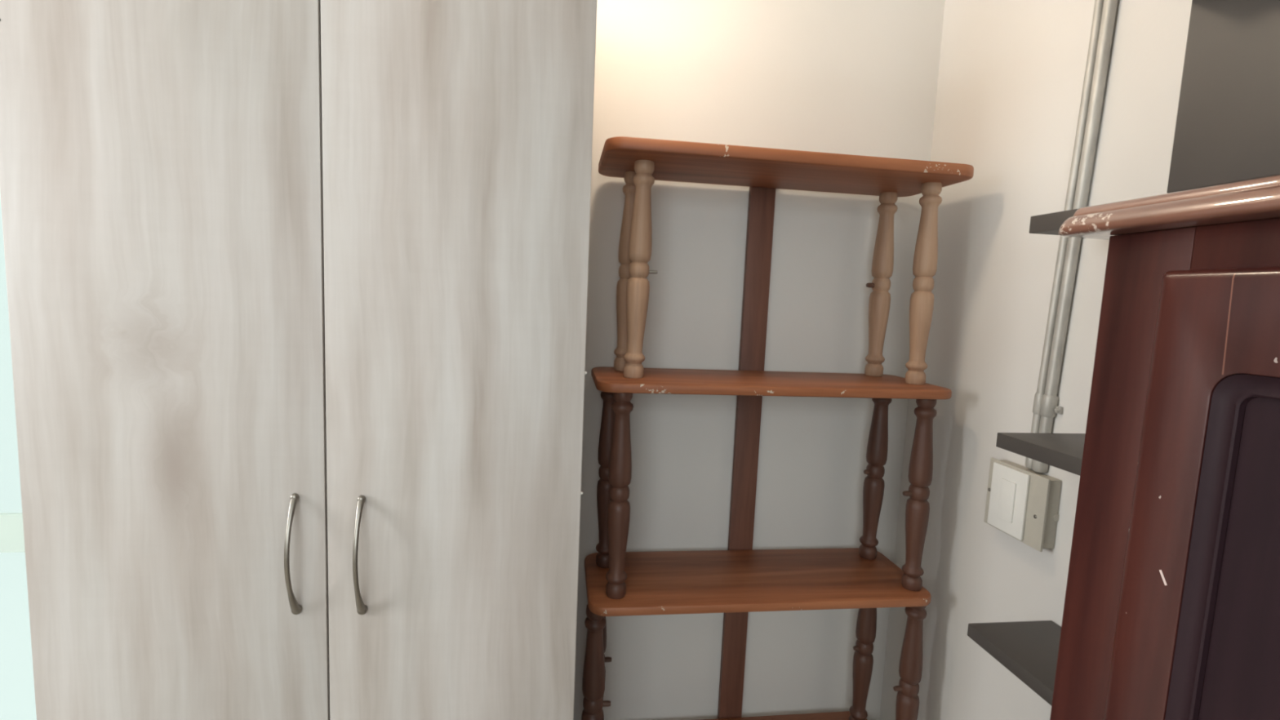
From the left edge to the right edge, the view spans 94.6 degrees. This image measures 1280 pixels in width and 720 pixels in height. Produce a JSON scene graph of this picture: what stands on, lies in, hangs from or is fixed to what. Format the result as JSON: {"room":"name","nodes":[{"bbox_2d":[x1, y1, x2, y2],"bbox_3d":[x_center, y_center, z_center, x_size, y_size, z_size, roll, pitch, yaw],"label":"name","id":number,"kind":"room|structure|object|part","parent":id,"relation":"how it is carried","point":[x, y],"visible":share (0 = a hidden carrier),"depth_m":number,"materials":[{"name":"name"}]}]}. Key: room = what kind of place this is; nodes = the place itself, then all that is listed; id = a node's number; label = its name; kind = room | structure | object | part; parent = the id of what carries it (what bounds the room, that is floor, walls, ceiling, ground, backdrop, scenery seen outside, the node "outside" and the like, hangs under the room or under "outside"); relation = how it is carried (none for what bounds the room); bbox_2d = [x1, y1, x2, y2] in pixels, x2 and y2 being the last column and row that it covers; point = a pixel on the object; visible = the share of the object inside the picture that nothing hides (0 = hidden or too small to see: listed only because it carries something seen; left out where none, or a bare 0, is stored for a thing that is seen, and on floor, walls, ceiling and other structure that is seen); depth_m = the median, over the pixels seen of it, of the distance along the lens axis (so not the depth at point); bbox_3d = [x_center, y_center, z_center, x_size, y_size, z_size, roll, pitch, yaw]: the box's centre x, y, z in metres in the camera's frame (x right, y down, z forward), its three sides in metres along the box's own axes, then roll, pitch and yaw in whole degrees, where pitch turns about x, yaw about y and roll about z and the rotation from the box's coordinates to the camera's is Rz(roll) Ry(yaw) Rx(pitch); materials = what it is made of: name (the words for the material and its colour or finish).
{"room":"storage room","nodes":[
{"label":"storage room","id":0,"kind":"room"},
{"bbox_2d":[573,0,945,719],"bbox_3d":[-1.369,0.046,1.160,4.250,2.550,0.120,2,6,-8],"label":"wall","id":1,"kind":"structure","parent":0,"point":[842,77],"depth_m":1.30,"materials":[{"name":"beige paint"}]},
{"bbox_2d":[0,512,25,552],"bbox_3d":[-1.520,0.451,1.184,0.940,1.728,0.060,2,6,-8],"label":"door","id":2,"kind":"structure","parent":1,"relation":"in","point":[11,527],"depth_m":1.20,"materials":[{"name":"paint"}]},
{"bbox_2d":[879,0,1192,719],"bbox_3d":[0.889,0.279,-0.133,0.120,2.550,3.080,2,6,-8],"label":"wall","id":3,"kind":"structure","parent":0,"point":[1011,73],"depth_m":1.08,"materials":[{"name":"beige paint"}]},
{"bbox_2d":[983,457,1062,551],"bbox_3d":[0.653,0.244,1.013,0.040,0.121,0.129,2,6,-8],"label":"switch box","id":4,"kind":"object","parent":3,"relation":"attached to","point":[1022,503],"visible":1,"depth_m":0.99,"materials":[{"name":"beige plastic"}]},
{"bbox_2d":[987,462,1030,540],"bbox_3d":[0.637,0.242,1.022,0.005,0.113,0.080,2,6,-8],"label":"switch plate","id":5,"kind":"object","parent":4,"relation":"attached to","point":[1008,484],"depth_m":1.01,"materials":[{"name":"white plastic"}]},
{"bbox_2d":[1024,0,1103,468],"bbox_3d":[0.696,-0.464,0.924,0.017,1.308,0.045,2,6,-8],"label":"conduit","id":6,"kind":"object","parent":3,"relation":"attached to","point":[1098,6],"visible":0.68,"depth_m":0.94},
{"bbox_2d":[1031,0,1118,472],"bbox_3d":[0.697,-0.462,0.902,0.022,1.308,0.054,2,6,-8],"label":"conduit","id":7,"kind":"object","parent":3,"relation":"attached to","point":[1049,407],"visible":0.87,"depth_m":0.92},
{"bbox_2d":[1166,0,1279,193],"bbox_3d":[0.681,-0.538,0.183,0.249,0.810,0.896,2,6,-8],"label":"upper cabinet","id":8,"kind":"object","parent":3,"relation":"attached to","point":[1227,131],"visible":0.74,"depth_m":0.59,"materials":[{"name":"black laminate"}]},
{"bbox_3d":[-1.220,1.531,-0.219,4.250,0.100,3.200,2,6,-8],"label":"floor","id":9,"kind":"structure","parent":0,"visible":0},
{"bbox_2d":[0,0,597,719],"bbox_3d":[-0.458,0.368,1.003,0.690,2.020,0.478,2,6,-8],"label":"wardrobe","id":10,"kind":"object","parent":9,"relation":"on","point":[297,290],"visible":1,"depth_m":0.75,"materials":[{"name":"white wood"}]},
{"bbox_3d":[-0.597,0.343,0.778,0.352,1.935,0.018,2,6,-8],"label":"door","id":11,"kind":"part","parent":10,"relation":"part of","materials":[{"name":"grey wood"}]},
{"bbox_3d":[-0.452,0.257,0.765,0.013,0.165,0.032,2,6,-8],"label":"handle","id":12,"kind":"part","parent":10,"relation":"part of","materials":[{"name":"silver metal"}]},
{"bbox_3d":[-0.370,0.263,0.776,0.013,0.165,0.032,2,6,-8],"label":"handle","id":13,"kind":"part","parent":10,"relation":"part of","materials":[{"name":"silver metal"}]},
{"bbox_3d":[-0.256,0.353,0.826,0.333,1.935,0.018,2,6,-8],"label":"door","id":14,"kind":"part","parent":10,"relation":"part of","materials":[{"name":"grey wood"}]},
{"bbox_2d":[581,136,973,719],"bbox_3d":[0.225,0.502,1.229,0.687,1.764,0.252,2,6,-8],"label":"shelving unit","id":15,"kind":"object","parent":9,"relation":"on","point":[739,580],"visible":1,"depth_m":1.16,"materials":[{"name":"brown wood"}]},
{"bbox_3d":[-0.089,0.650,1.116,0.043,0.389,0.043,2,6,-8],"label":"post","id":16,"kind":"part","parent":15,"relation":"part of","materials":[{"name":"brown wood"}]},
{"bbox_3d":[-0.093,0.635,1.252,0.043,0.389,0.043,2,6,-8],"label":"post","id":17,"kind":"part","parent":15,"relation":"part of","materials":[{"name":"brown wood"}]},
{"bbox_3d":[-0.066,0.232,1.207,0.043,0.389,0.043,2,6,-8],"label":"post","id":18,"kind":"part","parent":15,"relation":"part of","materials":[{"name":"brown wood"}]},
{"bbox_3d":[-0.038,0.246,1.084,0.043,0.389,0.043,2,6,-8],"label":"post","id":19,"kind":"part","parent":15,"relation":"part of","materials":[{"name":"brown wood"}]},
{"bbox_3d":[-0.024,-0.173,1.175,0.045,0.390,0.043,2,6,-8],"label":"post","id":20,"kind":"part","parent":15,"relation":"part of","materials":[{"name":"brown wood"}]},
{"bbox_3d":[-0.002,-0.162,1.076,0.044,0.389,0.043,2,6,-8],"label":"post","id":21,"kind":"part","parent":15,"relation":"part of","materials":[{"name":"brown wood"}]},
{"bbox_3d":[0.228,0.449,1.216,0.677,0.018,0.236,2,6,-8],"label":"shelf","id":22,"kind":"part","parent":15,"relation":"part of","materials":[{"name":"brown wood"}]},
{"bbox_3d":[0.247,0.044,1.173,0.677,0.018,0.236,2,6,-8],"label":"shelf","id":23,"kind":"part","parent":15,"relation":"part of","materials":[{"name":"brown wood"}]},
{"bbox_3d":[0.212,0.853,1.258,0.677,0.018,0.236,2,6,-8],"label":"shelf","id":24,"kind":"part","parent":15,"relation":"part of","materials":[{"name":"brown wood"}]},
{"bbox_3d":[0.264,-0.362,1.131,0.677,0.022,0.236,2,6,-8],"label":"shelf","id":25,"kind":"part","parent":15,"relation":"part of","materials":[{"name":"brown wood"}]},
{"bbox_3d":[0.509,0.652,1.339,0.043,0.389,0.043,2,6,-8],"label":"post","id":26,"kind":"part","parent":15,"relation":"part of","materials":[{"name":"brown wood"}]},
{"bbox_3d":[0.519,0.247,1.302,0.043,0.389,0.043,2,6,-8],"label":"post","id":27,"kind":"part","parent":15,"relation":"part of","materials":[{"name":"brown wood"}]},
{"bbox_3d":[0.519,-0.160,1.271,0.043,0.389,0.043,2,6,-8],"label":"post","id":28,"kind":"part","parent":15,"relation":"part of","materials":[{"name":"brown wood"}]},
{"bbox_3d":[0.548,0.668,1.204,0.043,0.389,0.043,2,6,-8],"label":"post","id":29,"kind":"part","parent":15,"relation":"part of","materials":[{"name":"brown wood"}]},
{"bbox_3d":[0.549,0.262,1.163,0.045,0.390,0.043,2,6,-8],"label":"post","id":30,"kind":"part","parent":15,"relation":"part of","materials":[{"name":"brown wood"}]},
{"bbox_3d":[0.555,-0.146,1.157,0.043,0.389,0.043,2,6,-8],"label":"post","id":31,"kind":"part","parent":15,"relation":"part of","materials":[{"name":"brown wood"}]},
{"bbox_2d":[967,208,1085,705],"bbox_3d":[0.609,0.624,0.828,0.149,1.639,0.293,2,6,-8],"label":"shelf rack","id":32,"kind":"object","parent":9,"relation":"on","point":[1029,650],"visible":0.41,"depth_m":0.86,"materials":[{"name":"black laminate"}]},
{"bbox_3d":[0.613,0.445,0.842,0.149,0.020,0.228,2,6,-8],"label":"shelf","id":33,"kind":"part","parent":32,"relation":"part of","materials":[{"name":"black laminate"}]},
{"bbox_3d":[0.627,0.134,0.800,0.149,0.022,0.210,2,6,-8],"label":"shelf","id":34,"kind":"part","parent":32,"relation":"part of","materials":[{"name":"black laminate"}]},
{"bbox_3d":[0.646,-0.176,0.726,0.149,0.024,0.256,2,6,-8],"label":"shelf","id":35,"kind":"part","parent":32,"relation":"part of","materials":[{"name":"black laminate"}]},
{"bbox_2d":[1049,174,1279,719],"bbox_3d":[0.586,0.701,0.257,0.347,1.602,0.856,2,6,-8],"label":"tall cabinet","id":36,"kind":"object","parent":9,"relation":"on","point":[1171,607],"visible":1,"depth_m":0.46,"materials":[{"name":"brown wood"}]},
{"bbox_3d":[0.423,0.681,0.397,0.014,1.480,0.336,2,6,-8],"label":"door","id":37,"kind":"part","parent":36,"relation":"part of","materials":[{"name":"brown wood"}]},
{"bbox_3d":[0.422,0.679,0.397,0.009,1.326,0.232,2,6,-8],"label":"panel moulding","id":38,"kind":"part","parent":36,"relation":"part of","materials":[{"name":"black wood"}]},
{"bbox_3d":[0.428,0.680,0.398,0.003,1.294,0.200,2,6,-8],"label":"door panel","id":39,"kind":"part","parent":36,"relation":"part of","materials":[{"name":"black wood"}]}
]}

